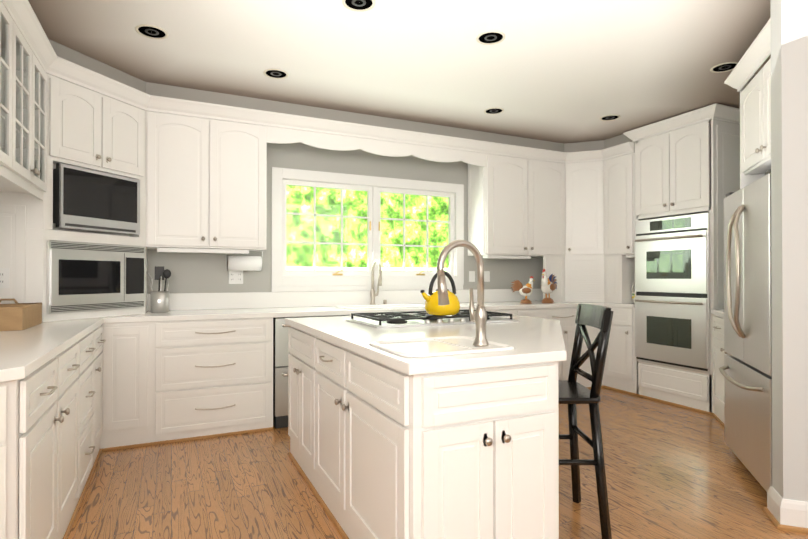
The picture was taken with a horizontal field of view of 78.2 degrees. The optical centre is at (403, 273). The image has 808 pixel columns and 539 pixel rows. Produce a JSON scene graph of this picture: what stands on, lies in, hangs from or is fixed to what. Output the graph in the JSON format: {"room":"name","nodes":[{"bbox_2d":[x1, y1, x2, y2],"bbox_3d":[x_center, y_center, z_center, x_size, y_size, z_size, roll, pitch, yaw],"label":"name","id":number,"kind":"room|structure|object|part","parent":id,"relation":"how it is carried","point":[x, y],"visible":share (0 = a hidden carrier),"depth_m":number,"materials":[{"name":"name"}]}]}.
{"room":"kitchen","nodes":[
{"label":"kitchen","id":0,"kind":"room"},
{"bbox_2d":[147,142,542,293],"bbox_3d":[-0.264,-0.117,5.158,6.460,2.750,0.160,0,0,-25],"label":"wall","id":1,"kind":"structure","parent":0,"point":[199,272],"depth_m":4.80,"materials":[{"name":"grey paint"}]},
{"bbox_2d":[48,156,147,239],"bbox_3d":[-2.213,-0.503,3.651,0.550,0.445,0.915,0,0,-25],"label":"upper cabinet","id":2,"kind":"object","parent":1,"relation":"attached to","point":[122,168],"depth_m":3.48,"materials":[{"name":"white wood"}]},
{"bbox_2d":[53,163,139,234],"bbox_3d":[-2.154,-0.506,3.505,0.088,0.414,0.622,0,0,20],"label":"tv","id":3,"kind":"object","parent":2,"relation":"in","point":[88,199],"visible":0.96,"depth_m":3.43,"materials":[{"name":"grey"}]},
{"bbox_2d":[229,271,242,283],"bbox_3d":[-1.514,0.029,4.478,0.125,0.125,0.008,0,0,-25],"label":"electrical outlet","id":4,"kind":"object","parent":1,"relation":"attached to","point":[235,277],"visible":0.96,"depth_m":4.48,"materials":[{"name":"white plastic"}]},
{"bbox_2d":[272,167,463,291],"bbox_3d":[-0.311,-0.408,5.106,2.080,1.159,0.138,0,0,-25],"label":"window","id":5,"kind":"structure","parent":1,"relation":"in","point":[337,234],"depth_m":5.03,"materials":[{"name":"white"}]},
{"bbox_2d":[469,271,474,281],"bbox_3d":[0.759,0.030,5.542,0.075,0.120,0.009,0,0,-25],"label":"switch plate","id":6,"kind":"object","parent":1,"relation":"attached to","point":[471,276],"visible":1,"depth_m":5.54,"materials":[{"name":"white plastic"}]},
{"bbox_2d":[484,271,489,281],"bbox_3d":[0.940,0.031,5.627,0.075,0.120,0.009,0,0,-25],"label":"switch plate","id":7,"kind":"object","parent":1,"relation":"attached to","point":[486,276],"visible":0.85,"depth_m":5.62,"materials":[{"name":"white plastic"}]},
{"bbox_2d":[580,149,603,255],"bbox_3d":[2.219,-0.781,5.840,0.982,1.165,0.712,0,0,-25],"label":"upper cabinet","id":8,"kind":"object","parent":1,"relation":"attached to","point":[591,173],"depth_m":5.55,"materials":[{"name":"white wood"}]},
{"bbox_2d":[28,0,770,143],"bbox_3d":[1.356,-1.542,1.446,12.000,0.060,8.550,0,0,-25],"label":"ceiling","id":9,"kind":"structure","parent":0,"point":[566,71],"depth_m":3.39,"materials":[{"name":"white paint"}]},
{"bbox_2d":[135,24,167,39],"bbox_3d":[-1.566,-1.500,3.087,0.184,0.006,0.184,0,0,-25],"label":"recessed light","id":10,"kind":"object","parent":9,"relation":"in","point":[151,31],"visible":1,"depth_m":3.08,"materials":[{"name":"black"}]},
{"bbox_2d":[263,69,288,78],"bbox_3d":[-0.959,-1.496,3.725,0.184,0.006,0.184,0,0,-25],"label":"recessed light","id":11,"kind":"object","parent":9,"relation":"in","point":[276,73],"visible":1,"depth_m":3.72,"materials":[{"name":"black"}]},
{"bbox_2d":[342,0,374,11],"bbox_3d":[-0.250,-1.502,2.754,0.184,0.006,0.184,0,0,-25],"label":"recessed light","id":12,"kind":"object","parent":9,"relation":"in","point":[360,5],"visible":1,"depth_m":2.78,"materials":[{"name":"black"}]},
{"bbox_2d":[49,39,725,162],"bbox_3d":[0.288,-1.384,3.993,6.047,0.224,2.410,0,0,-25],"label":"wall","id":13,"kind":"structure","parent":9,"relation":"attached to","point":[96,66],"depth_m":4.42,"materials":[{"name":"grey paint"}]},
{"bbox_2d":[48,52,147,171],"bbox_3d":[-2.213,-1.051,3.654,0.550,0.650,0.915,0,0,-25],"label":"upper cabinet","id":14,"kind":"object","parent":13,"relation":"attached to","point":[83,122],"depth_m":3.44,"materials":[{"name":"white wood"}]},
{"bbox_3d":[0.235,-1.322,3.780,5.090,0.105,2.070,0,0,-25],"label":"crown","id":15,"kind":"part","parent":14,"relation":"part of","materials":[{"name":"white wood"}]},
{"bbox_2d":[604,142,631,255],"bbox_3d":[2.553,-0.783,5.483,0.680,1.165,0.439,0,0,-25],"label":"upper cabinet","id":16,"kind":"object","parent":13,"relation":"attached to","point":[618,169],"depth_m":5.33,"materials":[{"name":"white wood"}]},
{"bbox_2d":[632,116,675,139],"bbox_3d":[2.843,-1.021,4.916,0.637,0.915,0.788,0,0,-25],"label":"crown molding","id":17,"kind":"structure","parent":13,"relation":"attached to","point":[661,126],"depth_m":4.89,"materials":[{"name":"white wood"}]},
{"bbox_2d":[476,31,504,44],"bbox_3d":[0.552,-1.499,3.163,0.184,0.006,0.184,0,0,-25],"label":"recessed light","id":18,"kind":"object","parent":9,"relation":"in","point":[490,37],"visible":1,"depth_m":3.16,"materials":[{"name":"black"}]},
{"bbox_2d":[484,107,503,114],"bbox_3d":[0.825,-1.492,4.560,0.184,0.006,0.184,0,0,-25],"label":"recessed light","id":19,"kind":"object","parent":9,"relation":"in","point":[493,111],"visible":1,"depth_m":4.55,"materials":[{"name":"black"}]},
{"bbox_2d":[600,115,619,120],"bbox_3d":[1.971,-1.491,4.754,0.184,0.006,0.184,0,0,-25],"label":"recessed light","id":20,"kind":"object","parent":9,"relation":"in","point":[609,117],"visible":1,"depth_m":4.75,"materials":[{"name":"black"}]},
{"bbox_2d":[710,62,737,72],"bbox_3d":[2.331,-1.497,3.609,0.184,0.006,0.184,0,0,-25],"label":"recessed light","id":21,"kind":"object","parent":9,"relation":"in","point":[724,67],"visible":0.9,"depth_m":3.61,"materials":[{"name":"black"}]},
{"bbox_2d":[67,387,807,538],"bbox_3d":[1.356,1.268,1.431,12.000,0.060,8.550,0,0,-25],"label":"floor","id":22,"kind":"structure","parent":0,"point":[674,472],"depth_m":2.88,"materials":[{"name":"brown wood"}]},
{"bbox_2d":[0,0,15,439],"bbox_3d":[-2.104,-0.072,1.958,0.727,2.626,0.756,0,0,-25],"label":"tall cabinet","id":23,"kind":"object","parent":22,"relation":"on","point":[7,7],"depth_m":2.41,"materials":[{"name":"white wood"}]},
{"bbox_2d":[0,436,15,538],"bbox_3d":[-1.367,0.887,1.242,0.485,0.700,0.485,0,0,-25],"label":"base cabinet","id":24,"kind":"object","parent":22,"relation":"on","point":[7,447],"depth_m":1.58,"materials":[{"name":"white wood"}]},
{"bbox_2d":[16,0,51,523],"bbox_3d":[-2.424,-0.068,2.642,0.727,2.626,0.756,0,0,-25],"label":"tall cabinet","id":25,"kind":"object","parent":22,"relation":"on","point":[32,234],"depth_m":2.70,"materials":[{"name":"white wood"}]},
{"bbox_2d":[0,268,8,287],"bbox_3d":[-2.454,0.026,3.030,0.075,0.120,0.008,0,0,-25],"label":"electrical outlet","id":26,"kind":"object","parent":25,"relation":"attached to","point":[4,277],"visible":1,"depth_m":3.03,"materials":[{"name":"white plastic"}]},
{"bbox_2d":[0,298,41,330],"bbox_3d":[-2.294,0.226,2.792,0.348,0.156,0.454,0,0,-25],"label":"wicker basket","id":27,"kind":"object","parent":25,"relation":"on","point":[16,316],"visible":1,"depth_m":2.67,"materials":[{"name":"brown wicker"}]},
{"bbox_2d":[100,94,155,454],"bbox_3d":[-2.110,-0.062,3.847,0.305,2.626,0.651,0,0,-25],"label":"tall cabinet","id":28,"kind":"object","parent":22,"relation":"on","point":[127,336],"depth_m":3.57,"materials":[{"name":"white wood"}]},
{"bbox_2d":[46,240,145,313],"bbox_3d":[-2.324,0.024,3.564,0.456,0.466,0.738,0,0,20],"label":"built-in microwave","id":29,"kind":"object","parent":28,"relation":"in","point":[82,277],"visible":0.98,"depth_m":3.42,"materials":[{"name":"grey metal"}]},
{"bbox_2d":[152,96,271,444],"bbox_3d":[-1.589,-0.060,4.091,0.845,2.626,0.651,0,0,-25],"label":"tall cabinet","id":30,"kind":"object","parent":22,"relation":"on","point":[214,350],"depth_m":3.95,"materials":[{"name":"white wood"}]},
{"bbox_2d":[146,266,170,312],"bbox_3d":[-1.971,0.126,3.993,0.182,0.370,0.136,0,0,-25],"label":"utensil crock","id":31,"kind":"object","parent":30,"relation":"on","point":[159,300],"visible":1,"depth_m":3.96,"materials":[{"name":"silver metal"}]},
{"bbox_2d":[226,251,262,270],"bbox_3d":[-1.403,-0.116,4.371,0.340,0.177,0.128,0,0,-25],"label":"paper towel holder","id":32,"kind":"object","parent":30,"relation":"attached to","point":[243,263],"visible":0.98,"depth_m":4.33,"materials":[{"name":"white paper"}]},
{"bbox_2d":[272,112,355,431],"bbox_3d":[-0.878,-0.059,4.395,0.700,2.626,0.702,0,0,-25],"label":"tall cabinet","id":33,"kind":"object","parent":22,"relation":"on","point":[314,381],"depth_m":3.99,"materials":[{"name":"white wood"}]},
{"bbox_3d":[-0.866,0.806,4.351,0.610,0.890,0.621,0,0,-25],"label":"dishwasher drawers","id":34,"kind":"part","parent":33,"relation":"part of","materials":[{"name":"white wood"}]},
{"bbox_2d":[356,123,443,419],"bbox_3d":[-0.183,-0.057,4.749,0.860,2.626,0.651,0,0,-25],"label":"tall cabinet","id":35,"kind":"object","parent":22,"relation":"on","point":[379,390],"depth_m":4.62,"materials":[{"name":"white wood"}]},
{"bbox_2d":[370,260,381,304],"bbox_3d":[-0.257,0.089,4.888,0.101,0.454,0.248,0,0,-25],"label":"faucet","id":36,"kind":"object","parent":35,"relation":"on","point":[372,294],"visible":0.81,"depth_m":4.94,"materials":[{"name":"silver metal"}]},
{"bbox_2d":[335,304,424,308],"bbox_3d":[-0.203,0.405,4.731,0.860,0.202,0.430,0,0,-25],"label":"sink","id":37,"kind":"object","parent":35,"relation":"in","point":[380,306],"depth_m":4.77,"materials":[{"name":"white"}]},
{"bbox_2d":[404,368,519,538],"bbox_3d":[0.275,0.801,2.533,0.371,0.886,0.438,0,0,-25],"label":"base cabinet","id":38,"kind":"object","parent":22,"relation":"on","point":[434,432],"depth_m":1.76,"materials":[{"name":"white wood"}]},
{"bbox_2d":[284,312,719,375],"bbox_3d":[0.329,0.326,2.899,1.621,0.039,1.990,0,0,-25],"label":"countertop","id":39,"kind":"structure","parent":38,"relation":"on","point":[417,350],"depth_m":2.28,"materials":[{"name":"white stone"}]},
{"bbox_2d":[346,309,518,327],"bbox_3d":[0.176,0.282,3.225,0.980,0.048,0.550,0,0,-25],"label":"gas cooktop","id":40,"kind":"object","parent":39,"relation":"in","point":[394,319],"visible":0.75,"depth_m":3.05,"materials":[{"name":"silver metal"}]},
{"bbox_2d":[420,271,459,314],"bbox_3d":[0.224,0.119,3.143,0.267,0.276,0.224,0,0,-25],"label":"kettle","id":41,"kind":"object","parent":40,"relation":"on","point":[432,307],"visible":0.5,"depth_m":3.08,"materials":[{"name":"yellow metal"}]},
{"bbox_2d":[369,336,514,356],"bbox_3d":[0.148,0.370,2.058,0.506,0.162,0.436,0,0,-25],"label":"island sink","id":42,"kind":"object","parent":39,"relation":"in","point":[443,346],"depth_m":2.02,"materials":[{"name":"white ceramic"}]},
{"bbox_2d":[437,240,488,345],"bbox_3d":[0.229,0.080,2.030,0.255,0.434,0.116,0,0,-25],"label":"island faucet","id":43,"kind":"object","parent":39,"relation":"on","point":[478,316],"visible":1,"depth_m":2.04,"materials":[{"name":"silver metal"}]},
{"bbox_2d":[444,136,519,315],"bbox_3d":[0.601,-0.055,5.116,0.870,2.626,0.651,0,0,-25],"label":"tall cabinet","id":44,"kind":"object","parent":22,"relation":"on","point":[493,180],"depth_m":5.28,"materials":[{"name":"white wood"}]},
{"bbox_2d":[520,364,523,483],"bbox_3d":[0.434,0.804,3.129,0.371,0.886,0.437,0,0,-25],"label":"base cabinet","id":45,"kind":"object","parent":22,"relation":"on","point":[521,365],"depth_m":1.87,"materials":[{"name":"white wood"}]},
{"bbox_2d":[520,146,603,399],"bbox_3d":[1.524,-0.052,5.548,1.170,2.626,0.651,0,0,-25],"label":"tall cabinet","id":46,"kind":"object","parent":22,"relation":"on","point":[549,191],"depth_m":5.54,"materials":[{"name":"white wood"}]},
{"bbox_2d":[511,276,534,303],"bbox_3d":[1.271,0.169,5.293,0.252,0.298,0.125,0,0,-25],"label":"hen","id":47,"kind":"object","parent":46,"relation":"on","point":[526,290],"visible":1,"depth_m":5.28,"materials":[{"name":"ceramic"}]},
{"bbox_2d":[541,269,556,302],"bbox_3d":[1.597,0.133,5.424,0.314,0.372,0.156,0,0,-25],"label":"rooster figurine","id":48,"kind":"object","parent":46,"relation":"on","point":[549,285],"visible":1,"depth_m":5.35,"materials":[{"name":"white ceramic"}]},
{"bbox_2d":[558,304,613,538],"bbox_3d":[0.759,0.703,2.510,0.480,1.083,0.466,0,0,1],"label":"bar stool","id":49,"kind":"object","parent":22,"relation":"on","point":[572,392],"visible":0.73,"depth_m":2.38,"materials":[{"name":"black wood"}]},
{"bbox_2d":[604,256,631,393],"bbox_3d":[2.583,-0.053,5.465,0.637,2.626,0.409,0,0,-25],"label":"tall cabinet","id":50,"kind":"object","parent":22,"relation":"on","point":[617,269],"depth_m":5.34,"materials":[{"name":"white wood"}]},
{"bbox_2d":[631,282,634,303],"bbox_3d":[2.496,0.196,5.298,0.192,0.244,0.136,0,0,-25],"label":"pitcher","id":51,"kind":"object","parent":50,"relation":"on","point":[633,294],"visible":0.31,"depth_m":5.28,"materials":[{"name":"white ceramic"}]},
{"bbox_2d":[632,128,755,408],"bbox_3d":[2.840,-0.056,4.917,0.637,2.626,0.801,0,0,-25],"label":"tall cabinet","id":52,"kind":"object","parent":22,"relation":"on","point":[660,189],"depth_m":4.77,"materials":[{"name":"white wood"}]},
{"bbox_2d":[635,212,710,373],"bbox_3d":[2.777,0.175,4.879,0.647,1.438,0.768,0,0,-25],"label":"double wall oven","id":53,"kind":"object","parent":52,"relation":"in","point":[672,290],"visible":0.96,"depth_m":4.71,"materials":[{"name":"grey metal"}]},
{"bbox_2d":[710,308,723,323],"bbox_3d":[2.934,0.331,3.854,1.363,0.039,1.164,0,0,-25],"label":"countertop","id":54,"kind":"structure","parent":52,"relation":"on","point":[717,314],"depth_m":4.24,"materials":[{"name":"white stone"}]},
{"bbox_2d":[688,336,723,410],"bbox_3d":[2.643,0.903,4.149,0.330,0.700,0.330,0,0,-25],"label":"base cabinet","id":55,"kind":"object","parent":22,"relation":"on","point":[691,374],"depth_m":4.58,"materials":[{"name":"white wood"}]},
{"bbox_2d":[696,344,727,427],"bbox_3d":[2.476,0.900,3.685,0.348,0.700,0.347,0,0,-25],"label":"base cabinet","id":56,"kind":"object","parent":22,"relation":"on","point":[709,387],"depth_m":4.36,"materials":[{"name":"white wood"}]},
{"bbox_2d":[719,169,771,491],"bbox_3d":[2.396,0.340,2.923,0.822,1.788,0.904,0,0,20],"label":"refrigerator","id":57,"kind":"object","parent":22,"relation":"on","point":[745,370],"visible":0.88,"depth_m":2.93,"materials":[{"name":"grey metal"}]},
{"bbox_2d":[770,0,807,501],"bbox_3d":[3.468,-0.135,1.942,3.365,2.750,0.150,0,0,20],"label":"wall","id":58,"kind":"structure","parent":0,"point":[789,140],"depth_m":2.43,"materials":[{"name":"white paint"}]},
{"bbox_2d":[676,19,770,179],"bbox_3d":[2.491,-1.032,2.885,1.130,0.696,1.130,0,0,-25],"label":"upper cabinet","id":59,"kind":"object","parent":58,"relation":"attached to","point":[741,147],"depth_m":3.44,"materials":[{"name":"white wood"}]},
{"bbox_2d":[763,486,807,533],"bbox_3d":[3.394,1.170,1.913,2.425,0.140,2.553,0,0,-25],"label":"baseboard","id":60,"kind":"structure","parent":58,"relation":"attached to","point":[785,514],"depth_m":2.42,"materials":[{"name":"white wood"}]}
]}

